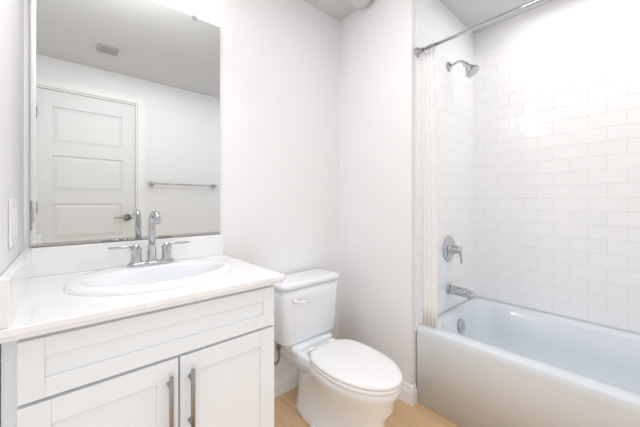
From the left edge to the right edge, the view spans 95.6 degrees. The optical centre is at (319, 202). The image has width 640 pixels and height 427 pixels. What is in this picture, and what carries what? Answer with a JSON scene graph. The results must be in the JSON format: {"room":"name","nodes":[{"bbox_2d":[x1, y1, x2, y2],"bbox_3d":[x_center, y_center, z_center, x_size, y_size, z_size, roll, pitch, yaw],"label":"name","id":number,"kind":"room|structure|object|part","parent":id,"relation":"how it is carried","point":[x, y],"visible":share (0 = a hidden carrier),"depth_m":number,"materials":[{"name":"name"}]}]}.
{"room":"bathroom","nodes":[
{"label":"bathroom","id":0,"kind":"room"},
{"bbox_2d":[0,0,629,426],"bbox_3d":[0.447,-0.075,0.938,2.790,2.330,2.180,0,0,-41],"label":"wall","id":1,"kind":"structure","parent":0,"point":[316,138],"depth_m":1.68,"materials":[{"name":"white paint"}]},
{"bbox_2d":[8,199,17,247],"bbox_3d":[-0.795,0.050,0.753,0.008,0.120,0.116,0,0,-41],"label":"light switch","id":2,"kind":"object","parent":1,"relation":"attached to","point":[12,222],"visible":0.98,"depth_m":0.72,"materials":[{"name":"white plastic"}]},
{"bbox_2d":[30,0,219,246],"bbox_3d":[-0.739,-0.357,1.206,0.659,1.014,0.008,0,0,-41],"label":"mirror","id":3,"kind":"object","parent":1,"relation":"attached to","point":[124,118],"visible":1,"depth_m":1.16,"materials":[{"name":"clear glass"}]},
{"bbox_2d":[274,344,280,364],"bbox_3d":[-0.318,0.842,1.509,0.207,0.212,0.110,0,0,-41],"label":"water supply valve","id":4,"kind":"object","parent":1,"relation":"attached to","point":[278,349],"visible":0.1,"depth_m":1.53,"materials":[{"name":"silver metal"}]},
{"bbox_2d":[274,368,299,397],"bbox_3d":[-0.164,1.038,1.709,0.809,0.105,0.014,0,0,-41],"label":"baseboard","id":5,"kind":"structure","parent":1,"relation":"attached to","point":[286,381],"depth_m":1.68,"materials":[{"name":"white paint"}]},
{"bbox_2d":[398,381,416,406],"bbox_3d":[0.333,1.038,1.762,0.035,0.105,0.532,0,0,-41],"label":"baseboard","id":6,"kind":"structure","parent":1,"relation":"attached to","point":[408,394],"depth_m":1.58,"materials":[{"name":"white paint"}]},
{"bbox_2d":[415,8,473,330],"bbox_3d":[0.825,-0.183,1.854,0.796,1.774,0.008,0,0,-41],"label":"tiled wall","id":7,"kind":"structure","parent":1,"relation":"attached to","point":[455,143],"depth_m":1.84,"materials":[{"name":"white tile"}]},
{"bbox_2d":[443,236,462,263],"bbox_3d":[0.843,0.292,1.813,0.164,0.168,0.078,0,0,-41],"label":"shower valve","id":8,"kind":"object","parent":7,"relation":"attached to","point":[450,248],"visible":1,"depth_m":1.80,"materials":[{"name":"silver metal"}]},
{"bbox_2d":[446,284,475,299],"bbox_3d":[0.870,0.546,1.782,0.062,0.065,0.160,0,0,-41],"label":"tub spout","id":9,"kind":"object","parent":7,"relation":"attached to","point":[461,292],"visible":1,"depth_m":1.77,"materials":[{"name":"silver metal"}]},
{"bbox_2d":[447,60,478,77],"bbox_3d":[0.877,-0.827,1.775,0.082,0.136,0.180,0,0,-41],"label":"shower head","id":10,"kind":"object","parent":7,"relation":"attached to","point":[471,70],"visible":1,"depth_m":1.75},
{"bbox_2d":[415,0,544,56],"bbox_3d":[1.005,-0.830,1.065,0.052,0.052,1.416,0,0,-41],"label":"rail","id":11,"kind":"object","parent":7,"relation":"attached to","point":[418,52],"visible":0.98,"depth_m":1.35,"materials":[{"name":"silver metal"}]},
{"bbox_2d":[421,42,437,328],"bbox_3d":[0.582,-0.091,1.547,0.035,1.506,0.084,0,0,-41],"label":"shower curtain","id":12,"kind":"object","parent":11,"relation":"hanging from","point":[430,309],"visible":0.96,"depth_m":1.55,"materials":[{"name":"white fabric"}]},
{"bbox_2d":[474,0,639,332],"bbox_3d":[1.597,-0.183,1.585,0.008,1.774,1.432,0,0,-41],"label":"tiled wall","id":13,"kind":"structure","parent":1,"relation":"attached to","point":[557,170],"depth_m":1.73,"materials":[{"name":"white tile"}]},
{"bbox_2d":[274,386,459,426],"bbox_3d":[0.546,1.120,0.826,2.790,0.060,2.480,0,0,-41],"label":"floor","id":14,"kind":"structure","parent":0,"point":[402,414],"depth_m":1.48,"materials":[{"name":"brown wood"}]},
{"bbox_2d":[0,211,284,426],"bbox_3d":[-0.559,0.559,1.002,0.688,1.062,0.553,0,0,-41],"label":"bathroom vanity","id":15,"kind":"object","parent":14,"relation":"on","point":[151,331],"visible":1,"depth_m":0.81,"materials":[{"name":"white paint"}]},
{"bbox_2d":[62,258,231,320],"bbox_3d":[-0.558,0.307,1.007,0.500,0.151,0.396,0,0,-41],"label":"basin","id":16,"kind":"object","parent":15,"relation":"in","point":[146,277],"depth_m":0.95,"materials":[{"name":"white ceramic"}]},
{"bbox_2d":[107,211,189,267],"bbox_3d":[-0.614,0.130,1.077,0.272,0.205,0.137,0,0,-41],"label":"faucet","id":17,"kind":"object","parent":15,"relation":"on","point":[166,261],"depth_m":1.10,"materials":[{"name":"silver metal"}]},
{"bbox_3d":[-0.387,0.563,0.809,0.068,0.186,0.037,0,0,-41],"label":"handle","id":18,"kind":"part","parent":15,"relation":"part of","materials":[{"name":"silver metal"}]},
{"bbox_2d":[274,268,402,426],"bbox_3d":[0.077,0.748,1.435,0.414,0.685,0.721,0,0,-41],"label":"toilet","id":19,"kind":"object","parent":14,"relation":"on","point":[347,383],"visible":0.96,"depth_m":1.41,"materials":[{"name":"white ceramic"}]},
{"bbox_3d":[-0.095,0.501,1.478,0.089,0.032,0.032,0,0,-41],"label":"lever","id":20,"kind":"part","parent":19,"relation":"part of","materials":[{"name":"white plastic"}]},
{"bbox_3d":[-0.096,0.589,1.632,0.390,0.292,0.198,0,0,-41],"label":"tank","id":21,"kind":"part","parent":19,"relation":"part of","materials":[{"name":"white ceramic"}]},
{"bbox_3d":[-0.092,0.424,1.628,0.414,0.038,0.204,0,0,-41],"label":"lid","id":22,"kind":"part","parent":19,"relation":"part of","materials":[{"name":"white ceramic"}]},
{"bbox_3d":[0.109,0.926,1.398,0.320,0.328,0.619,0,0,-41],"label":"bowl","id":23,"kind":"part","parent":19,"relation":"part of","materials":[{"name":"white ceramic"}]},
{"bbox_3d":[0.159,0.741,1.342,0.320,0.040,0.473,0,0,-41],"label":"seat","id":24,"kind":"part","parent":19,"relation":"part of","materials":[{"name":"white plastic"}]},
{"bbox_2d":[417,296,639,426],"bbox_3d":[1.294,0.882,1.319,0.794,0.416,1.413,0,0,-41],"label":"bathtub","id":25,"kind":"object","parent":14,"relation":"on","point":[483,362],"visible":0.98,"depth_m":1.44,"materials":[{"name":"white ceramic"}]},
{"bbox_2d":[304,0,553,33],"bbox_3d":[0.546,-1.280,0.826,2.790,0.080,2.480,0,0,-41],"label":"ceiling","id":26,"kind":"structure","parent":0,"point":[469,13],"depth_m":1.85,"materials":[{"name":"white paint"}]},
{"bbox_2d":[348,0,370,8],"bbox_3d":[0.240,-1.214,1.742,0.144,0.052,0.144,0,0,-41],"label":"ceiling light","id":27,"kind":"object","parent":26,"relation":"attached to","point":[358,4],"visible":1,"depth_m":1.74,"materials":[{"name":"grey glass"}]}
]}

